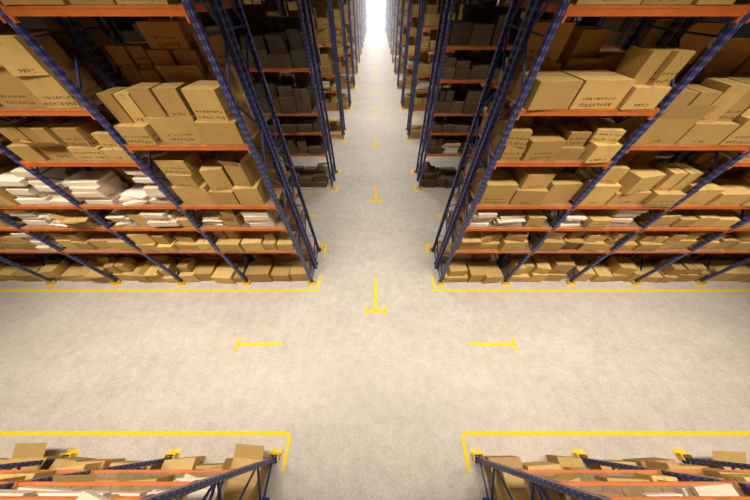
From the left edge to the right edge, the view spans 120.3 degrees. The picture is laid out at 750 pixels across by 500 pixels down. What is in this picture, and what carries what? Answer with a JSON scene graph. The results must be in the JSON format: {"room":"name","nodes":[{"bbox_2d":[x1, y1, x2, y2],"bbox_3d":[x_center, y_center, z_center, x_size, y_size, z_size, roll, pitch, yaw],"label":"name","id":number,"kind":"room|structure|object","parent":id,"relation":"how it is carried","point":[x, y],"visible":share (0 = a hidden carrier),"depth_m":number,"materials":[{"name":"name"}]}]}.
{"room":"warehouse","nodes":[
{"label":"warehouse","id":0,"kind":"room"},
{"bbox_2d":[16,16,172,35],"bbox_3d":[-34.100,-51.226,44.790,0.200,15.000,164.000,0,51,0],"label":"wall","id":1,"kind":"structure","parent":0,"point":[27,21],"depth_m":21.47,"materials":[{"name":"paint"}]},
{"bbox_2d":[0,18,749,499],"bbox_3d":[0.000,-46.437,50.692,68.000,0.200,164.000,0,51,0],"label":"floor","id":2,"kind":"structure","parent":0,"point":[374,406],"depth_m":9.06,"materials":[{"name":"concrete"}]},
{"bbox_2d":[0,449,281,499],"bbox_3d":[-8.575,4.054,1.861,10.750,12.000,2.650,0,51,0],"label":"rack","id":3,"kind":"object","parent":2,"relation":"on","point":[178,489],"visible":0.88,"depth_m":4.45,"materials":[{"name":"metal"}]},
{"bbox_2d":[0,443,270,499],"bbox_3d":[-8.588,4.143,2.162,10.465,11.422,3.119,0,51,0],"label":"cardboard boxes","id":4,"kind":"object","parent":3,"relation":"on","point":[245,454],"visible":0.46,"depth_m":6.66},
{"bbox_2d":[0,431,290,470],"bbox_3d":[-16.990,7.716,6.612,28.020,0.006,3.270,0,51,0],"label":"floor marking","id":5,"kind":"object","parent":2,"relation":"on","point":[2,433],"depth_m":7.61,"materials":[{"name":"paint"}]},
{"bbox_2d":[0,0,322,285],"bbox_3d":[-13.750,-2.896,7.501,21.100,12.000,2.650,0,51,0],"label":"rack","id":6,"kind":"object","parent":2,"relation":"on","point":[189,9],"visible":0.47,"depth_m":6.11,"materials":[{"name":"blue metal"}]},
{"bbox_2d":[0,0,315,283],"bbox_3d":[-13.858,-2.664,7.698,20.664,11.402,2.809,0,51,0],"label":"cardboard boxes","id":7,"kind":"object","parent":6,"relation":"on","point":[173,93],"visible":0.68,"depth_m":5.95},
{"bbox_2d":[0,244,326,291],"bbox_3d":[-16.990,0.883,12.158,28.020,0.006,3.270,0,51,0],"label":"floor marking","id":8,"kind":"object","parent":2,"relation":"on","point":[319,279],"depth_m":11.16,"materials":[{"name":"paint"}]},
{"bbox_2d":[87,0,337,189],"bbox_3d":[-8.575,-9.496,12.857,10.750,12.000,2.650,0,51,0],"label":"rack","id":9,"kind":"object","parent":2,"relation":"on","point":[305,24],"visible":0.09,"depth_m":12.21,"materials":[{"name":"blue metal"}]},
{"bbox_2d":[107,4,327,187],"bbox_3d":[-8.564,-9.266,13.020,10.334,11.459,2.746,0,51,0],"label":"cardboard boxes","id":10,"kind":"object","parent":9,"relation":"on","point":[278,40],"visible":0.32,"depth_m":11.29},
{"bbox_2d":[316,161,330,177],"bbox_3d":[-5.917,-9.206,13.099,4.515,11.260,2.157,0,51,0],"label":"parcel","id":11,"kind":"object","parent":9,"relation":"on","point":[322,165],"visible":0.3,"depth_m":17.02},
{"bbox_2d":[241,0,346,139],"bbox_3d":[-8.575,-16.096,18.213,10.750,12.000,2.650,0,51,0],"label":"rack","id":12,"kind":"object","parent":2,"relation":"on","point":[336,74],"visible":0.17,"depth_m":17.98,"materials":[{"name":"blue metal"}]},
{"bbox_2d":[239,0,341,138],"bbox_3d":[-8.670,-15.891,18.402,10.268,11.448,2.664,0,51,0],"label":"cardboard boxes","id":13,"kind":"object","parent":12,"relation":"on","point":[320,20],"visible":0.16,"depth_m":16.55},
{"bbox_2d":[279,72,330,89],"bbox_3d":[-8.841,-14.729,18.895,9.668,3.822,1.131,0,51,0],"label":"parcel","id":14,"kind":"object","parent":12,"relation":"on","point":[326,82],"visible":0.09,"depth_m":18.71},
{"bbox_2d":[295,169,340,191],"bbox_3d":[-16.990,-5.717,17.514,28.020,0.006,3.270,0,51,0],"label":"floor marking","id":15,"kind":"object","parent":2,"relation":"on","point":[336,169],"depth_m":16.52,"materials":[{"name":"paint"}]},
{"bbox_2d":[287,0,351,109],"bbox_3d":[-8.575,-22.696,23.570,10.750,12.000,2.650,0,51,0],"label":"rack","id":16,"kind":"object","parent":2,"relation":"on","point":[342,28],"visible":0.12,"depth_m":23.88,"materials":[{"name":"blue metal"}]},
{"bbox_2d":[242,0,348,108],"bbox_3d":[-8.588,-22.607,23.870,10.465,11.422,3.119,0,51,0],"label":"cardboard boxes","id":17,"kind":"object","parent":16,"relation":"on","point":[336,3],"visible":0.07,"depth_m":21.88},
{"bbox_2d":[317,44,344,64],"bbox_3d":[-8.516,-21.964,24.553,10.224,4.155,2.364,0,51,0],"label":"parcel","id":18,"kind":"object","parent":16,"relation":"on","point":[319,45],"visible":0.05,"depth_m":24.86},
{"bbox_2d":[290,0,355,88],"bbox_3d":[-8.575,-29.296,28.926,10.750,12.000,2.650,0,51,0],"label":"rack","id":19,"kind":"object","parent":2,"relation":"on","point":[348,1],"visible":0.1,"depth_m":29.37,"materials":[{"name":"blue metal"}]},
{"bbox_2d":[287,0,352,88],"bbox_3d":[-8.670,-29.091,29.114,10.268,11.448,2.664,0,51,0],"label":"cardboard boxes","id":20,"kind":"object","parent":19,"relation":"on","point":[338,32],"visible":0.06,"depth_m":29.02},
{"bbox_2d":[347,0,357,74],"bbox_3d":[-8.575,-35.896,34.282,10.750,12.000,2.650,0,51,0],"label":"rack","id":21,"kind":"object","parent":2,"relation":"on","point":[353,14],"visible":0.13,"depth_m":35.14,"materials":[{"name":"blue metal"}]},
{"bbox_2d":[292,0,355,73],"bbox_3d":[-8.588,-35.807,34.582,10.465,11.422,3.119,0,51,0],"label":"cardboard boxes","id":22,"kind":"object","parent":21,"relation":"on","point":[342,71],"visible":0.06,"depth_m":35.79},
{"bbox_2d":[352,0,360,63],"bbox_3d":[-8.575,-42.496,39.638,10.750,12.000,2.650,0,51,0],"label":"rack","id":23,"kind":"object","parent":2,"relation":"on","point":[356,10],"visible":0.11,"depth_m":40.66,"materials":[{"name":"blue metal"}]},
{"bbox_2d":[347,0,358,62],"bbox_3d":[-8.670,-42.291,39.827,10.268,11.448,2.664,0,51,0],"label":"cardboard boxes","id":24,"kind":"object","parent":23,"relation":"on","point":[354,56],"visible":0.06,"depth_m":40.63},
{"bbox_2d":[356,0,361,54],"bbox_3d":[-8.575,-49.096,44.994,10.750,12.000,2.650,0,51,0],"label":"rack","id":25,"kind":"object","parent":2,"relation":"on","point":[359,22],"visible":0.12,"depth_m":46.36,"materials":[{"name":"metal"}]},
{"bbox_2d":[353,0,360,53],"bbox_3d":[-8.588,-49.008,45.294,10.465,11.422,3.119,0,51,0],"label":"cardboard boxes","id":26,"kind":"object","parent":25,"relation":"on","point":[357,0],"visible":0.03,"depth_m":46.81},
{"bbox_2d":[359,0,363,47],"bbox_3d":[-8.575,-55.697,50.350,10.750,12.000,2.650,0,51,0],"label":"rack","id":27,"kind":"object","parent":2,"relation":"on","point":[361,0],"visible":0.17,"depth_m":51.00,"materials":[{"name":"metal"}]},
{"bbox_2d":[353,0,361,47],"bbox_3d":[-8.670,-55.492,50.539,10.268,11.448,2.664,0,51,0],"label":"cardboard boxes","id":28,"kind":"object","parent":27,"relation":"on","point":[358,0],"visible":0.02,"depth_m":51.00},
{"bbox_2d":[360,0,364,41],"bbox_3d":[-8.575,-62.297,55.706,10.750,12.000,2.650,0,51,0],"label":"rack","id":29,"kind":"object","parent":2,"relation":"on","point":[362,0],"visible":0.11,"depth_m":57.48,"materials":[{"name":"metal"}]},
{"bbox_2d":[362,0,364,37],"bbox_3d":[-8.575,-68.897,61.063,10.750,12.000,2.650,0,51,0],"label":"rack","id":30,"kind":"object","parent":2,"relation":"on","point":[363,0],"visible":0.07,"depth_m":62.76,"materials":[{"name":"blue metal"}]},
{"bbox_2d":[233,337,518,350],"bbox_3d":[0.000,4.156,9.502,12.370,0.006,0.560,0,51,0],"label":"floor marking","id":31,"kind":"object","parent":2,"relation":"on","point":[238,343],"depth_m":9.49,"materials":[{"name":"yellow paint"}]},
{"bbox_2d":[365,278,386,315],"bbox_3d":[0.000,2.336,10.979,1.040,0.006,2.090,0,51,0],"label":"floor marking","id":32,"kind":"object","parent":2,"relation":"on","point":[375,310],"depth_m":10.61,"materials":[{"name":"yellow paint"}]},
{"bbox_2d":[369,186,382,202],"bbox_3d":[0.000,-4.265,16.335,1.040,0.006,2.090,0,51,0],"label":"floor marking","id":33,"kind":"object","parent":2,"relation":"on","point":[370,200],"depth_m":15.98,"materials":[{"name":"yellow paint"}]},
{"bbox_2d":[387,0,389,37],"bbox_3d":[8.575,-68.897,61.063,10.750,12.000,2.650,0,51,0],"label":"rack","id":34,"kind":"object","parent":2,"relation":"on","point":[388,0],"visible":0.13,"depth_m":62.75,"materials":[{"name":"metal"}]},
{"bbox_2d":[387,0,390,41],"bbox_3d":[8.575,-62.297,55.706,10.750,12.000,2.650,0,51,0],"label":"rack","id":35,"kind":"object","parent":2,"relation":"on","point":[389,0],"visible":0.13,"depth_m":57.55,"materials":[{"name":"metal"}]},
{"bbox_2d":[389,0,394,41],"bbox_3d":[8.582,-62.175,55.944,10.429,11.477,2.694,0,51,0],"label":"cardboard boxes","id":36,"kind":"object","parent":35,"relation":"on","point":[391,0],"visible":0.07,"depth_m":57.45},
{"bbox_2d":[388,0,393,47],"bbox_3d":[8.575,-55.697,50.350,10.750,12.000,2.650,0,51,0],"label":"rack","id":37,"kind":"object","parent":2,"relation":"on","point":[390,0],"visible":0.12,"depth_m":51.13,"materials":[{"name":"blue metal"}]},
{"bbox_2d":[390,0,395,54],"bbox_3d":[8.575,-49.096,44.994,10.750,12.000,2.650,0,51,0],"label":"rack","id":38,"kind":"object","parent":2,"relation":"on","point":[392,22],"visible":0.13,"depth_m":46.29,"materials":[{"name":"metal"}]},
{"bbox_2d":[391,3,399,54],"bbox_3d":[8.586,-48.992,45.246,10.448,11.477,2.754,0,51,0],"label":"cardboard boxes","id":39,"kind":"object","parent":38,"relation":"on","point":[396,3],"visible":0.02,"depth_m":46.54},
{"bbox_2d":[391,0,402,63],"bbox_3d":[8.575,-42.496,39.638,10.750,12.000,2.650,0,51,0],"label":"rack","id":40,"kind":"object","parent":2,"relation":"on","point":[395,2],"visible":0.11,"depth_m":40.47,"materials":[{"name":"blue metal"}]},
{"bbox_2d":[393,0,404,62],"bbox_3d":[8.663,-42.280,39.801,10.324,11.474,2.758,0,51,0],"label":"cardboard boxes","id":41,"kind":"object","parent":40,"relation":"on","point":[397,58],"visible":0.03,"depth_m":41.29},
{"bbox_2d":[394,0,404,74],"bbox_3d":[8.575,-35.896,34.282,10.750,12.000,2.650,0,51,0],"label":"rack","id":42,"kind":"object","parent":2,"relation":"on","point":[398,5],"visible":0.19,"depth_m":35.09,"materials":[{"name":"blue metal"}]},
{"bbox_2d":[396,0,437,73],"bbox_3d":[8.586,-35.791,34.533,10.448,11.477,2.754,0,51,0],"label":"cardboard boxes","id":43,"kind":"object","parent":42,"relation":"on","point":[400,2],"visible":0.06,"depth_m":34.22},
{"bbox_2d":[396,0,461,88],"bbox_3d":[8.575,-29.296,28.926,10.750,12.000,2.650,0,51,0],"label":"rack","id":44,"kind":"object","parent":2,"relation":"on","point":[403,1],"visible":0.08,"depth_m":29.34,"materials":[{"name":"blue metal"}]},
{"bbox_2d":[399,0,478,88],"bbox_3d":[8.663,-29.080,29.089,10.324,11.474,2.758,0,51,0],"label":"cardboard boxes","id":45,"kind":"object","parent":44,"relation":"on","point":[406,2],"visible":0.06,"depth_m":28.90},
{"bbox_2d":[411,169,456,191],"bbox_3d":[16.990,-5.717,17.514,28.020,0.006,3.270,0,51,0],"label":"floor marking","id":46,"kind":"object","parent":2,"relation":"on","point":[411,169],"depth_m":16.52,"materials":[{"name":"paint"}]},
{"bbox_2d":[400,0,484,109],"bbox_3d":[8.575,-22.696,23.570,10.750,12.000,2.650,0,51,0],"label":"rack","id":47,"kind":"object","parent":2,"relation":"on","point":[409,16],"visible":0.12,"depth_m":23.59,"materials":[{"name":"blue metal"}]},
{"bbox_2d":[407,52,433,67],"bbox_3d":[8.536,-21.651,24.859,10.171,3.285,2.489,0,51,0],"label":"parcel","id":48,"kind":"object","parent":47,"relation":"on","point":[410,62],"visible":0.07,"depth_m":24.15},
{"bbox_2d":[403,0,509,108],"bbox_3d":[8.586,-22.591,23.821,10.448,11.477,2.754,0,51,0],"label":"cardboard boxes","id":49,"kind":"object","parent":47,"relation":"on","point":[415,6],"visible":0.14,"depth_m":22.39},
{"bbox_2d":[405,0,522,139],"bbox_3d":[8.575,-16.096,18.213,10.750,12.000,2.650,0,51,0],"label":"rack","id":50,"kind":"object","parent":2,"relation":"on","point":[420,26],"visible":0.11,"depth_m":18.08,"materials":[{"name":"blue metal"}]},
{"bbox_2d":[416,78,483,90],"bbox_3d":[7.974,-14.525,19.158,8.816,3.158,1.068,0,51,0],"label":"parcel","id":51,"kind":"object","parent":50,"relation":"on","point":[423,83],"visible":0.14,"depth_m":18.81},
{"bbox_2d":[410,0,525,138],"bbox_3d":[8.663,-15.880,18.377,10.324,11.474,2.758,0,51,0],"label":"cardboard boxes","id":52,"kind":"object","parent":50,"relation":"on","point":[432,10],"visible":0.13,"depth_m":17.12},
{"bbox_2d":[414,0,674,189],"bbox_3d":[8.575,-9.496,12.857,10.750,12.000,2.650,0,51,0],"label":"rack","id":53,"kind":"object","parent":2,"relation":"on","point":[446,24],"visible":0.3,"depth_m":11.75,"materials":[{"name":"blue metal"}]},
{"bbox_2d":[442,140,460,153],"bbox_3d":[9.017,-7.642,14.179,9.141,2.216,0.868,0,51,0],"label":"parcel","id":54,"kind":"object","parent":53,"relation":"on","point":[448,146],"visible":0.42,"depth_m":14.58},
{"bbox_2d":[419,1,672,187],"bbox_3d":[8.605,-9.245,13.008,10.461,11.450,2.823,-1,51,-1],"label":"cardboard boxes","id":55,"kind":"object","parent":53,"relation":"on","point":[481,24],"visible":0.27,"depth_m":11.41},
{"bbox_2d":[425,244,749,291],"bbox_3d":[16.990,0.883,12.158,28.020,0.006,3.270,0,51,0],"label":"floor marking","id":56,"kind":"object","parent":2,"relation":"on","point":[432,279],"depth_m":11.16,"materials":[{"name":"paint"}]},
{"bbox_2d":[429,0,749,285],"bbox_3d":[13.750,-2.896,7.501,21.100,12.000,2.650,0,51,0],"label":"rack","id":57,"kind":"object","parent":2,"relation":"on","point":[535,9],"visible":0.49,"depth_m":6.18,"materials":[{"name":"blue metal"}]},
{"bbox_2d":[436,0,749,283],"bbox_3d":[13.684,-2.714,7.703,20.570,11.458,2.806,1,51,0],"label":"cardboard boxes","id":58,"kind":"object","parent":57,"relation":"on","point":[575,72],"visible":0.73,"depth_m":6.51},
{"bbox_2d":[461,431,749,470],"bbox_3d":[16.990,7.716,6.612,28.020,0.006,3.270,0,51,0],"label":"floor marking","id":59,"kind":"object","parent":2,"relation":"on","point":[465,433],"depth_m":7.61,"materials":[{"name":"paint"}]},
{"bbox_2d":[470,449,749,499],"bbox_3d":[8.575,4.054,1.861,10.750,12.000,2.650,0,51,0],"label":"rack","id":60,"kind":"object","parent":2,"relation":"on","point":[629,490],"visible":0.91,"depth_m":4.44,"materials":[{"name":"blue metal"}]},
{"bbox_2d":[484,451,749,499],"bbox_3d":[8.586,4.159,2.113,10.448,11.477,2.754,0,51,0],"label":"cardboard boxes","id":61,"kind":"object","parent":60,"relation":"on","point":[516,486],"visible":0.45,"depth_m":6.41},
{"bbox_2d":[639,483,738,495],"bbox_3d":[8.536,5.098,3.151,10.171,3.285,2.489,0,51,0],"label":"parcel","id":62,"kind":"object","parent":60,"relation":"on","point":[723,489],"visible":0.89,"depth_m":3.80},
{"bbox_2d":[365,0,387,17],"bbox_3d":[0.000,-114.975,96.524,68.000,15.000,0.200,0,51,0],"label":"wall","id":63,"kind":"structure","parent":0,"point":[366,0],"depth_m":100.08,"materials":[{"name":"paint"}]},
{"bbox_2d":[367,0,384,17],"bbox_3d":[0.000,-114.361,97.313,8.000,13.000,0.050,0,51,0],"label":"window","id":64,"kind":"structure","parent":63,"relation":"in","point":[375,8],"depth_m":99.90,"materials":[{"name":"white"}]},
{"bbox_2d":[497,0,749,51],"bbox_3d":[34.100,-51.226,44.790,0.200,15.000,164.000,0,51,0],"label":"wall","id":65,"kind":"structure","parent":0,"point":[744,30],"depth_m":20.74,"materials":[{"name":"paint"}]}
]}

